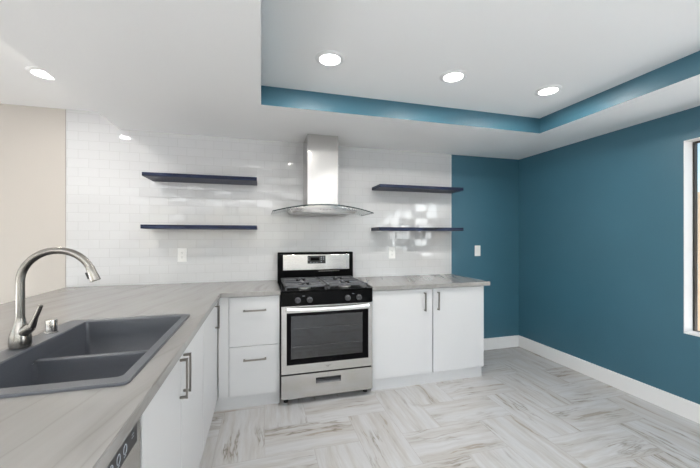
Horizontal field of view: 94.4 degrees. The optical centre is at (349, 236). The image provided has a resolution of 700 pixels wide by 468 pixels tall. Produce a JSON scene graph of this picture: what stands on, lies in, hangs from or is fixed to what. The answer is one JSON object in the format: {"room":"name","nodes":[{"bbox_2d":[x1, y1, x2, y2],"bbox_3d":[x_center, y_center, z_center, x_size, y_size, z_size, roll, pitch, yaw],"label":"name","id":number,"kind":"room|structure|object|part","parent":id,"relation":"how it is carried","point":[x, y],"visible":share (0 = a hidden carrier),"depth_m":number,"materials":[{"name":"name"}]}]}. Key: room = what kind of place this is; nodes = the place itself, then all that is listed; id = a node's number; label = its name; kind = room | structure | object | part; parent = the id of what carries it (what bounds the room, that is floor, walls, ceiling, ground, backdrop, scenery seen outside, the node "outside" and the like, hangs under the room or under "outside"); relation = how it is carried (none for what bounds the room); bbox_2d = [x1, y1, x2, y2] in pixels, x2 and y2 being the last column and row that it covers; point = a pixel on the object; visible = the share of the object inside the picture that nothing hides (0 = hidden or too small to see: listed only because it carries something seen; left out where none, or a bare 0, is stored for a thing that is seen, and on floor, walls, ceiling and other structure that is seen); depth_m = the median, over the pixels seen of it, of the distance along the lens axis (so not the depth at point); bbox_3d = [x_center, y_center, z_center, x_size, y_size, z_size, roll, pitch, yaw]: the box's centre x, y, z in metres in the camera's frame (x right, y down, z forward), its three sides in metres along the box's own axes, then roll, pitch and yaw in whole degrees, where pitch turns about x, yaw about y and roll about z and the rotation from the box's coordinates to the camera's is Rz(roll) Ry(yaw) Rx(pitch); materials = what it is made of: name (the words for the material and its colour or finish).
{"room":"kitchen","nodes":[
{"label":"kitchen","id":0,"kind":"room"},
{"bbox_2d":[66,109,450,286],"bbox_3d":[-0.624,-0.298,3.231,3.689,1.560,0.008,0,0,-15],"label":"tiled wall","id":1,"kind":"structure","parent":0,"point":[108,196],"depth_m":3.08,"materials":[{"name":"tile"}]},
{"bbox_2d":[65,109,65,286],"bbox_3d":[-2.406,-0.325,2.744,0.006,1.505,0.009,0,0,-15],"label":"trim","id":2,"kind":"structure","parent":1,"relation":"attached to","point":[65,109],"depth_m":2.74,"materials":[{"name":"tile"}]},
{"bbox_2d":[178,248,186,261],"bbox_3d":[-1.540,0.170,2.972,0.076,0.124,0.010,0,0,-15],"label":"wall outlet","id":3,"kind":"object","parent":1,"relation":"attached to","point":[182,252],"visible":1,"depth_m":2.97,"materials":[{"name":"white plastic"}]},
{"bbox_2d":[140,224,256,229],"bbox_3d":[-1.302,-0.081,2.890,0.910,0.033,0.292,0,0,-15],"label":"floating shelf","id":4,"kind":"object","parent":1,"relation":"attached to","point":[142,226],"visible":1,"depth_m":2.76,"materials":[{"name":"blue wood"}]},
{"bbox_2d":[142,172,256,185],"bbox_3d":[-1.297,-0.510,2.891,0.900,0.031,0.292,0,0,-15],"label":"floating shelf","id":5,"kind":"object","parent":1,"relation":"attached to","point":[154,176],"visible":1,"depth_m":2.81,"materials":[{"name":"blue wood"}]},
{"bbox_2d":[271,134,373,216],"bbox_3d":[-0.267,-0.572,3.074,0.924,0.736,0.482,0,0,-15],"label":"range hood","id":6,"kind":"object","parent":1,"relation":"attached to","point":[320,152],"visible":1,"depth_m":3.00,"materials":[{"name":"metal"}]},
{"bbox_2d":[287,206,356,215],"bbox_3d":[-0.274,-0.243,3.100,0.620,0.066,0.426,0,0,-15],"label":"hood","id":7,"kind":"object","parent":6,"relation":"attached to","point":[302,210],"depth_m":2.93,"materials":[{"name":"metal"}]},
{"bbox_2d":[389,247,394,258],"bbox_3d":[0.456,0.177,3.517,0.076,0.124,0.010,0,0,-15],"label":"wall outlet","id":8,"kind":"object","parent":1,"relation":"attached to","point":[391,249],"visible":1,"depth_m":3.51,"materials":[{"name":"white plastic"}]},
{"bbox_2d":[371,227,463,230],"bbox_3d":[0.722,-0.077,3.466,0.960,0.034,0.247,0,0,-15],"label":"floating shelf","id":9,"kind":"object","parent":1,"relation":"attached to","point":[374,228],"visible":1,"depth_m":3.33,"materials":[{"name":"blue wood"}]},
{"bbox_2d":[372,184,463,193],"bbox_3d":[0.725,-0.508,3.467,0.954,0.032,0.247,0,0,-15],"label":"floating shelf","id":10,"kind":"object","parent":1,"relation":"attached to","point":[381,187],"visible":1,"depth_m":3.39,"materials":[{"name":"blue wood"}]},
{"bbox_2d":[0,104,518,338],"bbox_3d":[-1.618,0.132,3.027,7.913,2.421,0.120,0,0,-15],"label":"wall","id":11,"kind":"structure","parent":0,"point":[32,139],"depth_m":2.74,"materials":[{"name":"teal paint"}]},
{"bbox_2d":[475,245,479,255],"bbox_3d":[1.501,0.168,3.811,0.076,0.124,0.010,0,0,-15],"label":"light switch","id":12,"kind":"object","parent":11,"relation":"attached to","point":[477,247],"visible":1,"depth_m":3.81,"materials":[{"name":"white plastic"}]},
{"bbox_2d":[484,335,518,349],"bbox_3d":[1.598,1.276,3.835,0.983,0.132,0.015,0,0,-15],"label":"baseboard","id":13,"kind":"structure","parent":11,"relation":"attached to","point":[507,341],"depth_m":3.89,"materials":[{"name":"paint"}]},
{"bbox_2d":[0,0,699,159],"bbox_3d":[-0.722,-1.060,-0.256,7.913,0.237,6.926,0,0,-15],"label":"ceiling","id":14,"kind":"structure","parent":0,"point":[243,69],"depth_m":1.96,"materials":[{"name":"white paint"}]},
{"bbox_2d":[25,66,54,79],"bbox_3d":[-2.024,-1.073,2.143,0.180,0.010,0.180,0,0,-15],"label":"recessed light","id":15,"kind":"object","parent":14,"relation":"in","point":[36,71],"visible":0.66,"depth_m":2.12,"materials":[{"name":"paint"}]},
{"bbox_2d":[315,50,344,66],"bbox_3d":[-0.122,-1.073,1.964,0.180,0.010,0.180,0,0,-15],"label":"recessed light","id":16,"kind":"object","parent":14,"relation":"in","point":[329,58],"visible":1,"depth_m":1.96,"materials":[{"name":"paint"}]},
{"bbox_2d":[440,69,466,82],"bbox_3d":[0.695,-1.073,2.180,0.180,0.010,0.180,0,0,-15],"label":"recessed light","id":17,"kind":"object","parent":14,"relation":"in","point":[456,75],"visible":1,"depth_m":2.17,"materials":[{"name":"paint"}]},
{"bbox_2d":[534,85,562,95],"bbox_3d":[1.464,-1.073,2.392,0.180,0.010,0.180,0,0,-15],"label":"recessed light","id":18,"kind":"object","parent":14,"relation":"in","point":[551,89],"visible":1,"depth_m":2.39,"materials":[{"name":"paint"}]},
{"bbox_2d":[199,347,699,467],"bbox_3d":[-0.736,1.402,-0.260,7.643,0.120,6.686,0,0,-15],"label":"floor","id":19,"kind":"structure","parent":0,"point":[526,409],"depth_m":2.28,"materials":[{"name":"grey tile"}]},
{"bbox_2d":[33,323,203,467],"bbox_3d":[-0.981,0.903,1.314,0.619,0.878,0.992,0,0,-15],"label":"base cabinet","id":20,"kind":"object","parent":19,"relation":"on","point":[172,424],"visible":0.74,"depth_m":1.32,"materials":[{"name":"white wood"}]},
{"bbox_2d":[0,280,279,467],"bbox_3d":[-1.179,0.446,1.558,1.737,0.035,2.927,0,0,-15],"label":"countertop","id":21,"kind":"structure","parent":20,"relation":"on","point":[87,428],"depth_m":0.90,"materials":[{"name":"stone"}]},
{"bbox_2d":[8,247,100,349],"bbox_3d":[-1.136,0.230,1.252,0.292,0.378,0.070,0,0,-15],"label":"faucet","id":22,"kind":"object","parent":21,"relation":"on","point":[20,336],"visible":1,"depth_m":1.22,"materials":[{"name":"silver metal"}]},
{"bbox_3d":[-1.183,0.300,1.221,0.056,0.090,0.027,0,0,-5],"label":"lever","id":23,"kind":"part","parent":22,"relation":"part of","materials":[{"name":"silver metal"}]},
{"bbox_3d":[-1.138,0.178,1.255,0.253,0.274,0.027,0,0,-15],"label":"spout","id":24,"kind":"part","parent":22,"relation":"part of","materials":[{"name":"silver metal"}]},
{"bbox_2d":[0,314,189,398],"bbox_3d":[-1.020,0.534,1.275,0.553,0.229,0.862,0,0,-15],"label":"sink","id":25,"kind":"object","parent":21,"relation":"in","point":[107,352],"visible":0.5,"depth_m":1.29,"materials":[{"name":"grey stone"}]},
{"bbox_2d":[44,318,58,333],"bbox_3d":[-1.302,0.391,1.413,0.047,0.057,0.047,0,0,-15],"label":"air gap","id":26,"kind":"object","parent":25,"relation":"on","point":[51,325],"visible":1,"depth_m":1.40,"materials":[{"name":"silver metal"}]},
{"bbox_3d":[-0.945,0.564,1.100,0.421,0.168,0.372,0,0,-15],"label":"bowl","id":27,"kind":"part","parent":25,"relation":"part of","materials":[{"name":"grey stone"}]},
{"bbox_3d":[-1.047,0.564,1.477,0.421,0.168,0.361,0,0,-15],"label":"bowl","id":28,"kind":"part","parent":25,"relation":"part of","materials":[{"name":"grey stone"}]},
{"bbox_3d":[-0.652,0.853,1.129,0.020,0.770,0.459,0,0,-15],"label":"door","id":29,"kind":"part","parent":20,"relation":"part of","materials":[{"name":"white wood"}]},
{"bbox_3d":[-0.680,0.582,1.328,0.031,0.165,0.010,0,0,-15],"label":"handle","id":30,"kind":"part","parent":20,"relation":"part of","materials":[{"name":"silver metal"}]},
{"bbox_3d":[-0.697,0.582,1.389,0.031,0.165,0.010,0,0,-15],"label":"handle","id":31,"kind":"part","parent":20,"relation":"part of","materials":[{"name":"silver metal"}]},
{"bbox_3d":[-0.783,0.853,1.608,0.020,0.770,0.528,0,0,-15],"label":"door","id":32,"kind":"part","parent":20,"relation":"part of","materials":[{"name":"white wood"}]},
{"bbox_2d":[107,417,140,467],"bbox_3d":[-0.778,0.908,0.537,0.581,0.868,0.598,0,0,-15],"label":"dishwasher","id":33,"kind":"object","parent":19,"relation":"on","point":[128,455],"visible":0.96,"depth_m":0.83,"materials":[{"name":"silver plastic"}]},
{"bbox_3d":[-0.516,0.854,0.609,0.028,0.756,0.598,0,0,-15],"label":"door","id":34,"kind":"part","parent":33,"relation":"part of","materials":[{"name":"metal"}]},
{"bbox_2d":[204,302,219,447],"bbox_3d":[-1.197,0.903,2.105,0.619,0.878,0.644,0,0,-15],"label":"base cabinet","id":35,"kind":"object","parent":19,"relation":"on","point":[211,327],"visible":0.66,"depth_m":2.12,"materials":[{"name":"white wood"}]},
{"bbox_3d":[-0.957,0.582,2.341,0.031,0.165,0.010,0,0,-15],"label":"handle","id":36,"kind":"part","parent":35,"relation":"part of","materials":[{"name":"silver metal"}]},
{"bbox_2d":[214,295,279,411],"bbox_3d":[-0.889,0.903,2.802,0.519,0.878,0.658,0,0,-15],"label":"base cabinet","id":37,"kind":"object","parent":19,"relation":"on","point":[249,330],"visible":0.89,"depth_m":2.52,"materials":[{"name":"white wood"}]},
{"bbox_3d":[-0.747,0.662,2.543,0.379,0.380,0.020,0,0,-15],"label":"drawer","id":38,"kind":"part","parent":37,"relation":"part of","materials":[{"name":"white wood"}]},
{"bbox_3d":[-0.739,0.575,2.519,0.172,0.012,0.033,0,0,-15],"label":"handle","id":39,"kind":"part","parent":37,"relation":"part of","materials":[{"name":"silver metal"}]},
{"bbox_3d":[-0.747,1.047,2.543,0.379,0.381,0.020,0,0,-15],"label":"drawer","id":40,"kind":"part","parent":37,"relation":"part of","materials":[{"name":"white wood"}]},
{"bbox_3d":[-0.739,0.956,2.519,0.172,0.012,0.033,0,0,-15],"label":"handle","id":41,"kind":"part","parent":37,"relation":"part of","materials":[{"name":"silver metal"}]},
{"bbox_2d":[277,251,372,402],"bbox_3d":[-0.257,0.749,2.947,0.769,1.187,0.715,0,0,-15],"label":"gas range","id":42,"kind":"object","parent":19,"relation":"on","point":[326,311],"visible":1,"depth_m":2.68,"materials":[{"name":"silver metal"}]},
{"bbox_2d":[280,293,280,397],"bbox_3d":[-0.268,0.873,2.988,0.765,0.848,0.617,0,0,-15],"label":"range","id":43,"kind":"object","parent":42,"relation":"in","point":[280,293],"depth_m":2.59,"materials":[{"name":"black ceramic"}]},
{"bbox_3d":[-0.328,0.255,3.225,0.665,0.151,0.006,0,0,-15],"label":"trim panel","id":44,"kind":"part","parent":42,"relation":"part of","materials":[{"name":"metal"}]},
{"bbox_2d":[277,281,371,292],"bbox_3d":[-0.256,0.443,2.943,0.769,0.012,0.588,0,0,-15],"label":"cooktop","id":45,"kind":"object","parent":42,"relation":"in","point":[342,288],"depth_m":2.72,"materials":[{"name":"black metal"}]},
{"bbox_3d":[-0.180,1.197,2.667,0.757,0.186,0.040,0,0,-15],"label":"storage drawer","id":46,"kind":"part","parent":42,"relation":"part of","materials":[{"name":"metal"}]},
{"bbox_3d":[-0.180,0.824,2.667,0.757,0.537,0.040,0,0,-15],"label":"oven door","id":47,"kind":"part","parent":42,"relation":"part of","materials":[{"name":"metal"}]},
{"bbox_3d":[-0.181,0.501,2.671,0.765,0.102,0.040,0,0,-15],"label":"control panel","id":48,"kind":"part","parent":42,"relation":"part of","materials":[{"name":"black metal"}]},
{"bbox_3d":[-0.179,1.166,2.662,0.208,0.048,0.029,0,0,-15],"label":"finger pull","id":49,"kind":"part","parent":42,"relation":"part of","materials":[{"name":"black plastic"}]},
{"bbox_3d":[-0.167,0.582,2.626,0.681,0.036,0.048,0,0,-15],"label":"door handle","id":50,"kind":"part","parent":42,"relation":"part of","materials":[{"name":"metal"}]},
{"bbox_2d":[371,286,483,390],"bbox_3d":[0.655,0.903,3.224,1.119,0.878,0.657,0,0,-15],"label":"base cabinet","id":51,"kind":"object","parent":19,"relation":"on","point":[424,335],"visible":0.92,"depth_m":2.93,"materials":[{"name":"white wood"}]},
{"bbox_3d":[0.467,0.855,2.874,0.574,0.766,0.020,0,0,-15],"label":"door","id":52,"kind":"part","parent":51,"relation":"part of","materials":[{"name":"white wood"}]},
{"bbox_2d":[355,274,489,290],"bbox_3d":[0.675,0.446,3.238,1.178,0.035,0.663,0,0,-15],"label":"countertop","id":53,"kind":"structure","parent":51,"relation":"on","point":[377,283],"depth_m":3.08,"materials":[{"name":"stone"}]},
{"bbox_3d":[0.675,0.585,2.905,0.012,0.167,0.031,0,0,-15],"label":"handle","id":54,"kind":"part","parent":51,"relation":"part of","materials":[{"name":"silver metal"}]},
{"bbox_3d":[0.804,0.585,2.940,0.012,0.167,0.031,0,0,-15],"label":"handle","id":55,"kind":"part","parent":51,"relation":"part of","materials":[{"name":"silver metal"}]},
{"bbox_3d":[1.012,0.855,3.023,0.534,0.766,0.020,0,0,-15],"label":"door","id":56,"kind":"part","parent":51,"relation":"part of","materials":[{"name":"white wood"}]},
{"bbox_2d":[519,106,699,404],"bbox_3d":[3.023,0.132,0.766,0.150,2.421,6.686,0,0,-15],"label":"wall","id":57,"kind":"structure","parent":0,"point":[601,218],"depth_m":2.89,"materials":[{"name":"teal paint"}]},
{"bbox_2d":[519,336,699,423],"bbox_3d":[2.945,1.276,0.737,0.015,0.132,6.671,0,0,-15],"label":"baseboard","id":58,"kind":"structure","parent":57,"relation":"attached to","point":[688,409],"depth_m":2.83,"materials":[{"name":"paint"}]},
{"bbox_2d":[684,137,699,336],"bbox_3d":[2.701,0.004,1.866,0.124,1.436,1.177,0,0,-15],"label":"window","id":59,"kind":"structure","parent":57,"relation":"in","point":[690,146],"depth_m":2.43,"materials":[{"name":"paint"}]},
{"bbox_3d":[2.687,0.715,1.862,0.096,0.014,1.169,0,0,-15],"label":"sill","id":60,"kind":"part","parent":59,"relation":"part of","materials":[{"name":"paint"}]},
{"bbox_3d":[2.747,0.004,1.878,0.028,1.436,1.177,0,0,-15],"label":"frame","id":61,"kind":"part","parent":59,"relation":"part of","materials":[{"name":"white metal"}]},
{"label":"outside","id":62,"kind":"structure","parent":0,"visible":0},
{"bbox_3d":[5.770,1.467,2.093,5.850,0.150,13.000,0,0,-15],"label":"ground","id":63,"kind":"structure","parent":62,"visible":0},
{"bbox_2d":[698,192,699,330],"bbox_3d":[5.987,0.367,2.153,0.200,2.050,13.000,0,0,-15],"label":"wall","id":64,"kind":"structure","parent":63,"relation":"on","point":[698,192],"depth_m":4.79,"materials":[{"name":"paint"}]}
]}

